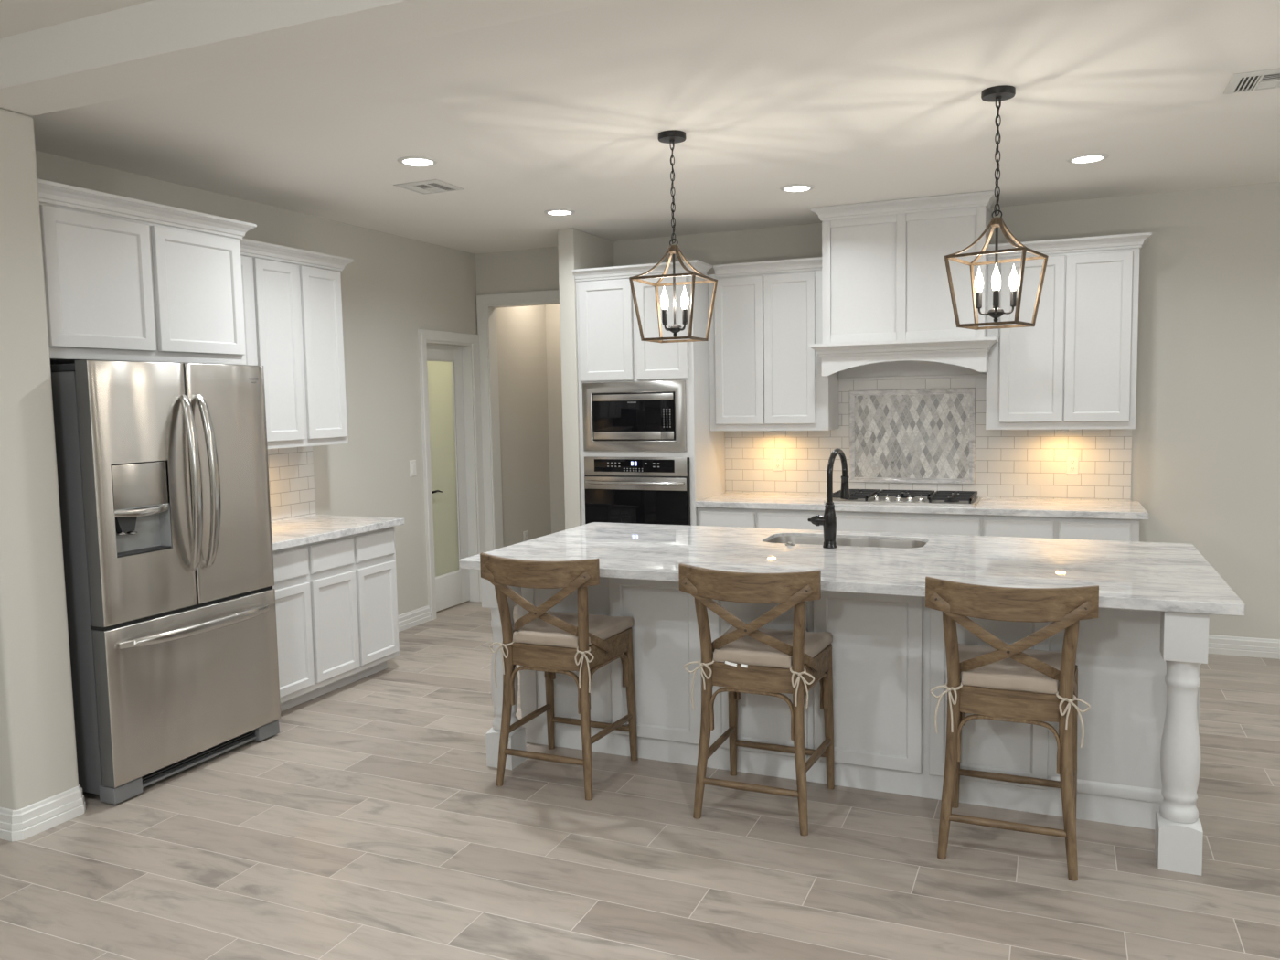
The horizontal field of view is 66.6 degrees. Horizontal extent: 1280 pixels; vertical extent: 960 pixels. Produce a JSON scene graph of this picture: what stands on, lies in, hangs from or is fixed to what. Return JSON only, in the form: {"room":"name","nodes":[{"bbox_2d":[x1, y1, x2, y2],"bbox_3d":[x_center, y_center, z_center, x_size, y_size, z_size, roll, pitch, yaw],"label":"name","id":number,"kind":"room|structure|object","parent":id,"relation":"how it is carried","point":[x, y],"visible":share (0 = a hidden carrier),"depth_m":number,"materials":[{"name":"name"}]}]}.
{"room":"kitchen","nodes":[
{"label":"kitchen","id":0,"kind":"room"},
{"bbox_2d":[0,107,78,810],"bbox_3d":[-3.992,-0.039,4.369,3.705,2.690,0.260,1,5,23],"label":"wall","id":1,"kind":"structure","parent":0,"point":[38,762],"depth_m":3.64,"materials":[{"name":"paint"}]},
{"bbox_2d":[0,784,85,841],"bbox_3d":[-3.959,1.246,4.472,3.725,0.112,0.300,1,5,23],"label":"baseboard","id":2,"kind":"structure","parent":1,"relation":"attached to","point":[22,824],"depth_m":3.69,"materials":[{"name":"paint"}]},
{"bbox_2d":[0,0,153,38],"bbox_3d":[-1.880,-1.281,-0.259,11.400,0.140,6.340,1,5,23],"label":"ceiling","id":3,"kind":"structure","parent":0,"point":[16,16],"depth_m":3.10,"materials":[{"name":"paint"}]},
{"bbox_2d":[0,0,619,116],"bbox_3d":[-0.577,-1.475,2.768,11.200,0.308,0.260,1,5,23],"label":"beam","id":4,"kind":"structure","parent":3,"relation":"attached to","point":[154,46],"depth_m":3.03,"materials":[{"name":"paint"}]},
{"bbox_2d":[35,150,477,615],"bbox_3d":[-2.111,-0.242,5.988,0.120,2.758,4.220,1,5,23],"label":"wall","id":5,"kind":"structure","parent":0,"point":[394,287],"depth_m":6.58,"materials":[{"name":"paint"}]},
{"bbox_2d":[37,178,256,364],"bbox_3d":[-2.379,-0.864,4.370,0.639,0.679,1.147,1,5,23],"label":"upper cabinet","id":6,"kind":"object","parent":5,"relation":"attached to","point":[126,279],"visible":0.79,"depth_m":4.18,"materials":[{"name":"paint"}]},
{"bbox_2d":[267,446,315,522],"bbox_3d":[-2.245,0.041,5.522,0.008,0.448,1.125,1,5,23],"label":"tile backsplash","id":7,"kind":"structure","parent":5,"relation":"attached to","point":[291,470],"depth_m":5.86,"materials":[{"name":"white tile"}]},
{"bbox_2d":[239,238,353,448],"bbox_3d":[-2.077,-0.725,5.407,0.386,1.090,1.074,1,5,23],"label":"upper cabinet","id":8,"kind":"object","parent":5,"relation":"attached to","point":[292,296],"visible":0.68,"depth_m":5.41,"materials":[{"name":"paint"}]},
{"bbox_2d":[409,459,416,476],"bbox_3d":[-1.621,-0.083,6.971,0.009,0.116,0.072,1,5,23],"label":"wall switch","id":9,"kind":"object","parent":5,"relation":"attached to","point":[412,464],"visible":1,"depth_m":6.96,"materials":[{"name":"white plastic"}]},
{"bbox_2d":[397,605,431,631],"bbox_3d":[-1.772,1.024,6.650,0.020,0.112,1.139,1,5,23],"label":"baseboard","id":10,"kind":"structure","parent":5,"relation":"attached to","point":[408,620],"depth_m":6.99,"materials":[{"name":"paint"}]},
{"bbox_2d":[426,343,469,611],"bbox_3d":[-1.487,-0.019,7.471,0.093,2.020,0.576,1,5,23],"label":"door","id":11,"kind":"structure","parent":5,"relation":"in","point":[444,364],"depth_m":7.54,"materials":[{"name":"paint"}]},
{"bbox_2d":[496,303,565,546],"bbox_3d":[-0.359,-0.449,8.072,1.550,2.760,1.010,1,5,23],"label":"wall","id":12,"kind":"structure","parent":0,"point":[528,337],"depth_m":8.42,"materials":[{"name":"paint"}]},
{"bbox_2d":[522,530,528,541],"bbox_3d":[-0.979,0.497,8.364,0.009,0.116,0.072,1,5,23],"label":"wall outlet","id":13,"kind":"object","parent":12,"relation":"attached to","point":[525,533],"visible":0.82,"depth_m":8.35,"materials":[{"name":"white plastic"}]},
{"bbox_2d":[557,228,613,530],"bbox_3d":[-0.353,-0.362,7.036,0.121,2.758,0.655,1,5,23],"label":"wall partition","id":14,"kind":"structure","parent":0,"point":[577,249],"depth_m":6.72,"materials":[{"name":"paint"}]},
{"bbox_2d":[0,601,1279,959],"bbox_3d":[-0.708,1.448,2.576,11.400,0.100,12.000,1,5,23],"label":"floor","id":15,"kind":"structure","parent":0,"point":[375,824],"depth_m":3.37,"materials":[{"name":"beige tile"}]},
{"bbox_2d":[50,360,280,804],"bbox_3d":[-2.239,0.383,4.375,0.836,1.783,0.910,1,5,23],"label":"refrigerator","id":16,"kind":"object","parent":15,"relation":"on","point":[163,468],"visible":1,"depth_m":4.10,"materials":[{"name":"metal"}]},
{"bbox_2d":[272,526,399,712],"bbox_3d":[-1.947,0.744,5.454,0.628,0.872,1.118,1,5,23],"label":"base cabinet","id":17,"kind":"object","parent":15,"relation":"on","point":[336,599],"visible":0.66,"depth_m":5.33,"materials":[{"name":"paint"}]},
{"bbox_2d":[271,514,404,551],"bbox_3d":[-1.935,0.288,5.416,0.666,0.039,1.136,1,5,23],"label":"countertop","id":18,"kind":"structure","parent":17,"relation":"on","point":[293,532],"depth_m":5.46,"materials":[{"name":"stone"}]},
{"bbox_2d":[480,552,637,799],"bbox_3d":[-0.325,0.774,4.125,0.532,0.976,0.534,1,5,23],"label":"bar stool","id":19,"kind":"object","parent":15,"relation":"on","point":[551,643],"visible":1,"depth_m":3.97,"materials":[{"name":"brown wood"}]},
{"bbox_2d":[512,610,633,648],"bbox_3d":[-0.305,0.631,4.162,0.423,0.056,0.426,1,5,23],"label":"seat cushion","id":20,"kind":"object","parent":19,"relation":"on","point":[603,630],"depth_m":4.02,"materials":[{"name":"fabric"}]},
{"bbox_2d":[572,259,725,525],"bbox_3d":[0.112,-0.212,6.829,0.899,2.473,0.689,1,5,23],"label":"tall cabinet","id":21,"kind":"object","parent":15,"relation":"on","point":[611,348],"visible":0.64,"depth_m":6.51,"materials":[{"name":"paint"}]},
{"bbox_2d":[582,380,686,451],"bbox_3d":[0.045,-0.445,6.756,0.752,0.466,0.480,1,5,23],"label":"microwave","id":22,"kind":"object","parent":21,"relation":"in","point":[616,418],"visible":1,"depth_m":6.53,"materials":[{"name":"silver metal"}]},
{"bbox_2d":[584,456,690,525],"bbox_3d":[0.068,0.174,6.806,0.765,0.701,0.634,1,5,23],"label":"wall oven","id":23,"kind":"object","parent":21,"relation":"in","point":[618,489],"visible":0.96,"depth_m":6.56,"materials":[{"name":"silver metal"}]},
{"bbox_2d":[697,507,757,527],"bbox_3d":[0.690,0.592,6.689,0.405,0.872,0.623,1,5,23],"label":"base cabinet","id":24,"kind":"object","parent":15,"relation":"on","point":[709,517],"visible":0.19,"depth_m":6.37,"materials":[{"name":"paint"}]},
{"bbox_2d":[678,563,834,835],"bbox_3d":[0.478,0.788,3.775,0.532,0.976,0.534,1,5,23],"label":"bar stool","id":25,"kind":"object","parent":15,"relation":"on","point":[751,658],"visible":1,"depth_m":3.61,"materials":[{"name":"brown wood"}]},
{"bbox_2d":[712,626,832,668],"bbox_3d":[0.498,0.645,3.812,0.423,0.056,0.426,1,5,23],"label":"seat cushion","id":26,"kind":"object","parent":25,"relation":"on","point":[746,652],"depth_m":3.66,"materials":[{"name":"fabric"}]},
{"bbox_2d":[480,576,1209,875],"bbox_3d":[0.831,0.788,4.279,2.765,0.875,1.270,1,5,23],"label":"kitchen island","id":27,"kind":"object","parent":15,"relation":"on","point":[1139,758],"visible":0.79,"depth_m":3.84,"materials":[{"name":"paint"}]},
{"bbox_2d":[459,522,1245,616],"bbox_3d":[0.822,0.332,4.253,2.931,0.039,1.340,1,5,23],"label":"island countertop","id":28,"kind":"structure","parent":27,"relation":"on","point":[1130,575],"depth_m":4.00,"materials":[{"name":"stone"}]},
{"bbox_2d":[785,542,794,545],"bbox_3d":[0.685,0.292,4.455,0.042,0.014,0.042,1,5,23],"label":"button","id":29,"kind":"object","parent":28,"relation":"on","point":[788,543],"visible":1,"depth_m":4.44,"materials":[{"name":"metal"}]},
{"bbox_2d":[807,448,850,548],"bbox_3d":[0.891,0.077,4.423,0.267,0.439,0.122,-5,6,-40],"label":"faucet","id":30,"kind":"object","parent":28,"relation":"on","point":[828,520],"visible":1,"depth_m":4.34,"materials":[{"name":"black metal"}]},
{"bbox_2d":[765,535,927,548],"bbox_3d":[0.965,0.413,4.597,0.800,0.230,0.420,1,5,23],"label":"sink","id":31,"kind":"object","parent":28,"relation":"in","point":[795,539],"visible":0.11,"depth_m":4.74,"materials":[{"name":"metal"}]},
{"bbox_2d":[756,509,982,535],"bbox_3d":[1.512,0.606,6.336,1.383,0.872,0.623,1,5,23],"label":"base cabinet","id":32,"kind":"object","parent":15,"relation":"on","point":[913,523],"visible":0.09,"depth_m":5.98,"materials":[{"name":"paint"}]},
{"bbox_2d":[695,491,1148,520],"bbox_3d":[1.713,0.154,6.200,2.659,0.039,0.638,1,5,23],"label":"countertop","id":33,"kind":"structure","parent":32,"relation":"on","point":[1114,509],"depth_m":5.92,"materials":[{"name":"stone"}]},
{"bbox_2d":[823,489,981,507],"bbox_3d":[1.679,0.106,6.217,0.915,0.055,0.520,1,5,23],"label":"gas cooktop","id":34,"kind":"object","parent":33,"relation":"in","point":[858,496],"visible":0.96,"depth_m":6.11,"materials":[{"name":"metal"}]},
{"bbox_2d":[925,576,1098,880],"bbox_3d":[1.298,0.803,3.414,0.532,0.976,0.534,1,5,23],"label":"bar stool","id":35,"kind":"object","parent":15,"relation":"on","point":[1014,682],"visible":1,"depth_m":3.23,"materials":[{"name":"brown wood"}]},
{"bbox_2d":[958,643,1076,693],"bbox_3d":[1.318,0.660,3.451,0.423,0.056,0.426,1,5,23],"label":"seat cushion","id":36,"kind":"object","parent":35,"relation":"on","point":[1007,676],"depth_m":3.29,"materials":[{"name":"fabric"}]},
{"bbox_2d":[981,515,1139,541],"bbox_3d":[2.528,0.623,5.900,0.827,0.872,0.623,1,5,23],"label":"base cabinet","id":37,"kind":"object","parent":15,"relation":"on","point":[993,526],"visible":0.21,"depth_m":5.58,"materials":[{"name":"paint"}]},
{"bbox_2d":[31,0,1279,254],"bbox_3d":[1.674,-1.672,4.228,8.420,0.240,4.220,1,5,23],"label":"ceiling","id":38,"kind":"structure","parent":0,"point":[857,101],"depth_m":4.04,"materials":[{"name":"paint"}]},
{"bbox_2d":[397,156,437,166],"bbox_3d":[-1.071,-1.534,4.696,0.192,0.008,0.192,1,5,23],"label":"recessed light","id":39,"kind":"object","parent":38,"relation":"in","point":[411,161],"visible":1,"depth_m":4.68,"materials":[{"name":"paint"}]},
{"bbox_2d":[393,179,464,194],"bbox_3d":[-1.138,-1.577,5.261,0.276,0.011,0.262,1,5,23],"label":"ceiling vent","id":40,"kind":"object","parent":38,"relation":"in","point":[428,186],"visible":1,"depth_m":5.24,"materials":[{"name":"metal"}]},
{"bbox_2d":[544,208,575,215],"bbox_3d":[-0.497,-1.655,6.028,0.192,0.008,0.192,1,5,23],"label":"recessed light","id":41,"kind":"object","parent":38,"relation":"in","point":[558,211],"visible":1,"depth_m":6.01,"materials":[{"name":"paint"}]},
{"bbox_2d":[629,130,717,342],"bbox_3d":[0.150,-1.077,4.343,0.312,0.907,0.312,1,5,23],"label":"pendant light","id":42,"kind":"object","parent":38,"relation":"hanging from","point":[670,137],"visible":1,"depth_m":4.32,"materials":[{"name":"gold metal"}]},
{"bbox_2d":[661,253,687,336],"bbox_3d":[0.154,-0.828,4.363,0.152,0.372,0.151,1,5,23],"label":"candle","id":43,"kind":"object","parent":42,"relation":"on","point":[675,328],"depth_m":4.35,"materials":[{"name":"white glass"}]},
{"bbox_2d":[779,183,814,191],"bbox_3d":[0.879,-1.634,5.458,0.192,0.008,0.192,1,5,23],"label":"recessed light","id":44,"kind":"object","parent":38,"relation":"in","point":[795,187],"visible":1,"depth_m":5.43,"materials":[{"name":"paint"}]},
{"bbox_2d":[943,85,1048,330],"bbox_3d":[1.396,-1.056,3.808,0.312,0.907,0.312,3,6,37],"label":"pendant light","id":45,"kind":"object","parent":38,"relation":"hanging from","point":[1003,92],"visible":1,"depth_m":3.80,"materials":[{"name":"gold metal"}]},
{"bbox_2d":[975,227,1016,321],"bbox_3d":[1.400,-0.807,3.829,0.162,0.372,0.163,1,5,23],"label":"candle","id":46,"kind":"object","parent":45,"relation":"on","point":[996,312],"depth_m":3.82,"materials":[{"name":"white glass"}]},
{"bbox_2d":[1066,153,1109,163],"bbox_3d":[2.247,-1.613,4.893,0.192,0.008,0.192,1,5,23],"label":"recessed light","id":47,"kind":"object","parent":38,"relation":"in","point":[1086,158],"visible":1,"depth_m":4.88,"materials":[{"name":"paint"}]},
{"bbox_2d":[1223,67,1279,94],"bbox_3d":[2.387,-1.514,3.689,0.276,0.011,0.260,1,5,23],"label":"ceiling vent","id":48,"kind":"object","parent":38,"relation":"in","point":[1266,79],"visible":1,"depth_m":3.70,"materials":[{"name":"metal"}]},
{"bbox_2d":[475,181,1279,639],"bbox_3d":[2.520,-0.349,6.224,8.200,2.758,0.120,1,5,23],"label":"wall","id":49,"kind":"structure","parent":0,"point":[1205,463],"depth_m":5.80,"materials":[{"name":"paint"}]},
{"bbox_2d":[418,289,559,619],"bbox_3d":[-0.959,-0.210,7.306,1.198,2.433,0.905,1,5,23],"label":"door frame","id":50,"kind":"structure","parent":49,"relation":"attached to","point":[469,343],"depth_m":7.70,"materials":[{"name":"paint"}]},
{"bbox_2d":[708,256,838,430],"bbox_3d":[0.898,-0.893,6.596,0.816,1.110,0.382,1,5,23],"label":"upper cabinet","id":51,"kind":"object","parent":49,"relation":"attached to","point":[765,374],"visible":0.86,"depth_m":6.45,"materials":[{"name":"paint"}]},
{"bbox_2d":[809,190,998,380],"bbox_3d":[1.674,-1.173,6.125,1.104,1.064,0.588,1,5,23],"label":"range hood","id":52,"kind":"object","parent":49,"relation":"attached to","point":[888,311],"visible":0.94,"depth_m":5.94,"materials":[{"name":"paint"}]},
{"bbox_2d":[809,336,998,357],"bbox_3d":[1.612,-0.812,5.994,1.104,0.080,0.239,1,5,23],"label":"mantel shelf","id":53,"kind":"object","parent":52,"relation":"attached to","point":[898,346],"depth_m":5.91,"materials":[{"name":"paint"}]},
{"bbox_2d":[725,377,1131,501],"bbox_3d":[1.808,-0.284,6.466,2.608,0.786,0.008,1,5,23],"label":"tile backsplash","id":54,"kind":"structure","parent":49,"relation":"attached to","point":[1010,464],"depth_m":6.29,"materials":[{"name":"white tile"}]},
{"bbox_2d":[772,454,783,470],"bbox_3d":[0.968,-0.121,6.833,0.072,0.116,0.009,1,5,23],"label":"wall outlet","id":55,"kind":"object","parent":54,"relation":"attached to","point":[777,459],"visible":1,"depth_m":6.83,"materials":[{"name":"white plastic"}]},
{"bbox_2d":[849,387,975,484],"bbox_3d":[1.795,-0.288,6.459,0.814,0.625,0.014,1,5,23],"label":"mosaic panel","id":56,"kind":"object","parent":54,"relation":"attached to","point":[921,435],"visible":1,"depth_m":6.45,"materials":[{"name":"tile"}]},
{"bbox_2d":[1066,456,1078,474],"bbox_3d":[2.703,-0.092,6.088,0.072,0.116,0.009,1,5,23],"label":"wall outlet","id":57,"kind":"object","parent":54,"relation":"attached to","point":[1072,462],"visible":1,"depth_m":6.09,"materials":[{"name":"white plastic"}]},
{"bbox_2d":[1069,459,1075,464],"bbox_3d":[2.702,-0.113,6.084,0.032,0.028,0.002,1,5,23],"label":"socket","id":58,"kind":"object","parent":57,"relation":"attached to","point":[1072,462],"depth_m":6.08,"materials":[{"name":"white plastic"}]},
{"bbox_2d":[1069,466,1075,470],"bbox_3d":[2.703,-0.070,6.088,0.032,0.028,0.002,1,5,23],"label":"socket","id":59,"kind":"object","parent":57,"relation":"attached to","point":[1072,468],"depth_m":6.09,"materials":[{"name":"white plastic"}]},
{"bbox_2d":[985,232,1151,429],"bbox_3d":[2.567,-0.866,5.881,0.875,1.110,0.384,1,5,23],"label":"upper cabinet","id":60,"kind":"object","parent":49,"relation":"attached to","point":[1075,368],"visible":0.91,"depth_m":5.73,"materials":[{"name":"paint"}]},
{"bbox_2d":[1207,634,1279,659],"bbox_3d":[4.662,1.011,5.348,3.532,0.112,0.020,1,5,23],"label":"baseboard","id":61,"kind":"structure","parent":49,"relation":"attached to","point":[1218,645],"depth_m":5.80,"materials":[{"name":"paint"}]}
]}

